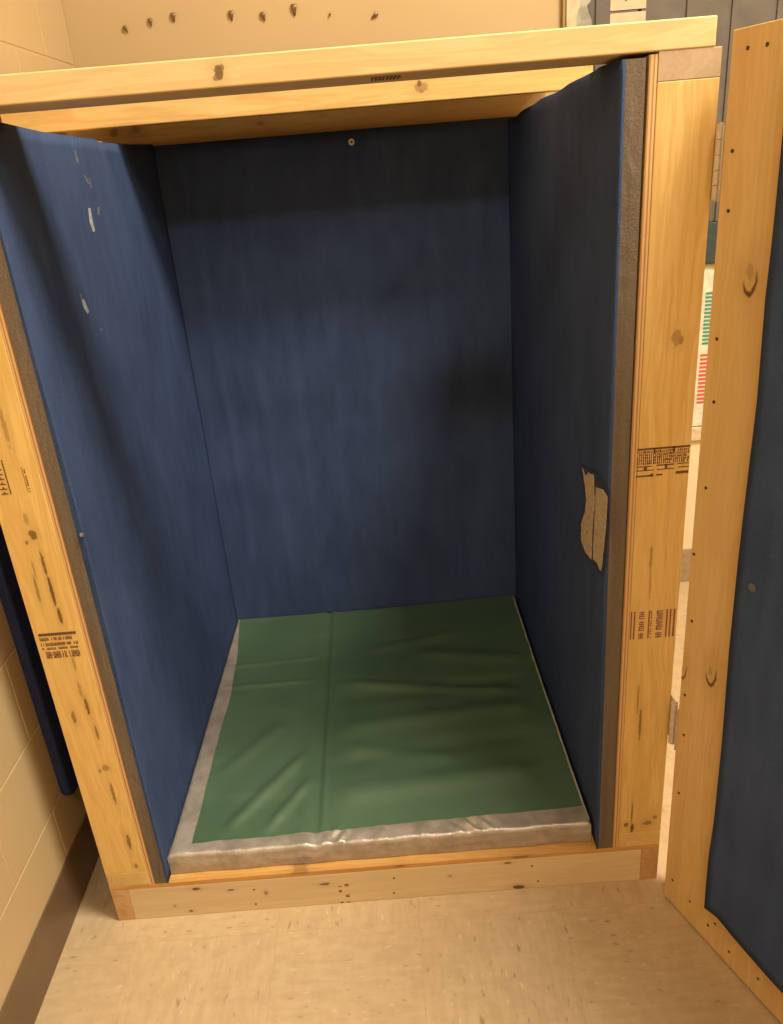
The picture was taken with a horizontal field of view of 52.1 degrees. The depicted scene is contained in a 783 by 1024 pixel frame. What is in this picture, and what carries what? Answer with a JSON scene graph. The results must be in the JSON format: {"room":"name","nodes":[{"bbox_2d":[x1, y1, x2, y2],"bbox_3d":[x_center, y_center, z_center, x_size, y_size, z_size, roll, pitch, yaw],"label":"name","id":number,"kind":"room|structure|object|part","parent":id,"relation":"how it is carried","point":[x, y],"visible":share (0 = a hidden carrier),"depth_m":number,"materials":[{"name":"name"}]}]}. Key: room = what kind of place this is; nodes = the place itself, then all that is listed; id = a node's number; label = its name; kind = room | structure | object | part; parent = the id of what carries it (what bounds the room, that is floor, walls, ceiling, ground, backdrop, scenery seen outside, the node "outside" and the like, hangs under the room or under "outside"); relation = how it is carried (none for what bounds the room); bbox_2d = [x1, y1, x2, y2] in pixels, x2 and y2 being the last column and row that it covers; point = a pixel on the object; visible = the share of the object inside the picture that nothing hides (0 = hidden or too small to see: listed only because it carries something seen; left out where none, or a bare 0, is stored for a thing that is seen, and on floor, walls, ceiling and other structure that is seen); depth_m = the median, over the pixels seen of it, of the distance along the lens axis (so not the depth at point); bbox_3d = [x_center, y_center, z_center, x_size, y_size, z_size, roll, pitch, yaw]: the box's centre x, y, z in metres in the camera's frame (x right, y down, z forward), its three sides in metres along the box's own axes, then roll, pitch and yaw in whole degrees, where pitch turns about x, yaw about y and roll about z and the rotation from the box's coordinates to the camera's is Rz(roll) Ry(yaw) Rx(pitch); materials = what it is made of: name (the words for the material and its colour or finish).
{"room":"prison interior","nodes":[
{"label":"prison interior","id":0,"kind":"room"},
{"bbox_2d":[0,0,85,1009],"bbox_3d":[-0.865,-0.352,-0.391,0.100,4.050,5.475,-5,24,0],"label":"wall","id":1,"kind":"structure","parent":0,"point":[39,824],"depth_m":1.62,"materials":[{"name":"paint"}]},
{"bbox_2d":[0,524,77,794],"bbox_3d":[-0.772,-0.086,1.959,0.022,1.175,0.938,-5,24,0],"label":"mat","id":2,"kind":"object","parent":1,"relation":"attached to","point":[11,597],"visible":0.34,"depth_m":1.64,"materials":[{"name":"blue fabric"}]},
{"bbox_2d":[0,811,98,1023],"bbox_3d":[-0.666,1.431,0.394,0.004,0.135,5.475,-5,24,0],"label":"baseboard","id":3,"kind":"structure","parent":1,"relation":"attached to","point":[24,999],"depth_m":1.66,"materials":[{"name":"brown rubber"}]},
{"bbox_2d":[61,0,714,548],"bbox_3d":[1.450,-1.661,2.153,4.905,4.050,0.100,-5,24,0],"label":"wall","id":4,"kind":"structure","parent":0,"point":[97,36],"depth_m":2.19,"materials":[{"name":"paint"}]},
{"bbox_2d":[170,13,174,21],"bbox_3d":[-0.591,-1.341,2.170,0.014,0.023,0.010,-5,24,0],"label":"peg","id":5,"kind":"object","parent":4,"relation":"attached to","point":[171,14],"visible":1,"depth_m":2.16,"materials":[{"name":"brown metal"}]},
{"bbox_2d":[228,10,232,20],"bbox_3d":[-0.434,-1.347,2.172,0.015,0.024,0.010,-5,24,0],"label":"peg","id":6,"kind":"object","parent":4,"relation":"attached to","point":[230,12],"visible":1,"depth_m":2.17,"materials":[{"name":"brown metal"}]},
{"bbox_2d":[260,12,264,20],"bbox_3d":[-0.349,-1.347,2.175,0.015,0.024,0.010,-5,24,0],"label":"peg","id":7,"kind":"object","parent":4,"relation":"attached to","point":[262,14],"visible":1,"depth_m":2.17,"materials":[{"name":"brown metal"}]},
{"bbox_2d":[291,4,296,15],"bbox_3d":[-0.264,-1.362,2.171,0.018,0.028,0.010,-5,24,0],"label":"peg","id":8,"kind":"object","parent":4,"relation":"attached to","point":[293,6],"visible":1,"depth_m":2.17,"materials":[{"name":"brown metal"}]},
{"bbox_2d":[561,0,565,27],"bbox_3d":[0.479,-1.260,2.234,0.008,1.200,0.016,-5,24,0],"label":"trim","id":9,"kind":"structure","parent":4,"relation":"attached to","point":[563,20],"depth_m":2.18,"materials":[{"name":"brown wood"}]},
{"bbox_2d":[587,0,782,262],"bbox_3d":[1.330,-1.324,2.232,1.600,1.150,0.018,-5,24,0],"label":"board","id":10,"kind":"object","parent":4,"relation":"attached to","point":[732,15],"visible":0.16,"depth_m":2.19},
{"bbox_2d":[566,0,591,27],"bbox_3d":[0.510,-1.396,2.163,0.072,0.300,0.002,-5,24,0],"label":"poster","id":11,"kind":"object","parent":10,"relation":"attached to","point":[577,14],"visible":0.57,"depth_m":2.18,"materials":[{"name":"white paper"}]},
{"bbox_2d":[610,11,645,23],"bbox_3d":[0.649,-1.323,2.202,0.098,0.090,0.001,-5,24,0],"label":"paper card","id":12,"kind":"object","parent":10,"relation":"attached to","point":[638,16],"visible":0.36,"depth_m":2.19,"materials":[{"name":"white paper"}]},
{"bbox_2d":[610,0,645,10],"bbox_3d":[0.640,-1.429,2.155,0.098,0.130,0.002,-5,24,0],"label":"paper card","id":13,"kind":"object","parent":10,"relation":"attached to","point":[615,5],"visible":1,"depth_m":2.18,"materials":[{"name":"white paper"}]},
{"bbox_3d":[1.369,-0.853,2.438,1.600,0.119,0.018,-5,24,0],"label":"rail","id":14,"kind":"part","parent":10,"relation":"part of","materials":[{"name":"grey metal"}]},
{"bbox_2d":[680,548,691,581],"bbox_3d":[1.602,0.149,2.890,4.700,0.132,0.006,-5,24,0],"label":"baseboard","id":15,"kind":"structure","parent":4,"relation":"attached to","point":[686,553],"depth_m":2.89,"materials":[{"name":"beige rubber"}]},
{"bbox_2d":[691,427,701,440],"bbox_3d":[2.386,-0.373,2.683,3.050,0.045,0.012,-5,24,0],"label":"trim","id":16,"kind":"structure","parent":4,"relation":"attached to","point":[696,431],"depth_m":2.68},
{"bbox_2d":[692,263,714,425],"bbox_3d":[1.004,-0.528,2.577,0.180,0.523,0.003,-5,24,0],"label":"chart","id":17,"kind":"object","parent":4,"relation":"attached to","point":[709,268],"visible":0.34,"depth_m":2.57,"materials":[{"name":"white paper"}]},
{"bbox_2d":[35,581,780,1023],"bbox_3d":[1.686,1.349,0.432,4.905,0.100,5.675,-5,24,0],"label":"floor","id":18,"kind":"structure","parent":0,"point":[615,952],"depth_m":1.62,"materials":[{"name":"tile"}]},
{"bbox_2d":[0,15,782,1023],"bbox_3d":[0.111,0.064,1.415,1.752,1.693,2.245,-5,24,0],"label":"booth","id":19,"kind":"object","parent":18,"relation":"on","point":[414,322],"visible":0.94,"depth_m":1.66,"materials":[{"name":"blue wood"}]},
{"bbox_3d":[-0.621,0.097,1.430,0.089,1.454,0.038,-5,24,0],"label":"post","id":20,"kind":"part","parent":19,"relation":"part of","materials":[{"name":"brown wood"}]},
{"bbox_3d":[-0.580,0.562,2.225,0.089,0.038,1.120,-5,24,0],"label":"plate","id":21,"kind":"part","parent":19,"relation":"part of","materials":[{"name":"brown wood"}]},
{"bbox_2d":[167,595,590,873],"bbox_3d":[-0.040,0.527,2.171,0.913,0.062,0.981,-5,24,0],"label":"floor mat","id":22,"kind":"object","parent":19,"relation":"on","point":[429,728],"visible":1,"depth_m":1.99,"materials":[{"name":"green plastic"}]},
{"bbox_3d":[-0.013,0.803,1.758,1.110,0.089,0.038,-5,24,0],"label":"sill","id":23,"kind":"part","parent":19,"relation":"part of","materials":[{"name":"brown wood"}]},
{"bbox_3d":[0.513,0.474,2.221,0.089,0.038,1.120,-5,24,0],"label":"plate","id":24,"kind":"part","parent":19,"relation":"part of","materials":[{"name":"brown wood"}]},
{"bbox_3d":[0.473,0.027,1.433,0.089,1.416,0.038,-5,24,0],"label":"post","id":25,"kind":"part","parent":19,"relation":"part of","materials":[{"name":"brown wood"}]},
{"bbox_3d":[0.404,-0.838,1.644,0.089,0.072,1.120,-5,24,0],"label":"plate","id":26,"kind":"part","parent":19,"relation":"part of","materials":[{"name":"beige wood"}]},
{"bbox_3d":[0.751,0.281,0.899,0.012,1.603,1.160,-13,25,-19],"label":"door","id":27,"kind":"part","parent":19,"relation":"part of","materials":[{"name":"brown wood"}]},
{"bbox_2d":[748,583,755,592],"bbox_3d":[0.558,0.117,1.239,0.001,0.015,0.015,-14,25,-19],"label":"hole","id":28,"kind":"object","parent":19,"relation":"attached to","point":[751,586],"depth_m":1.24,"materials":[{"name":"grey"}]}
]}

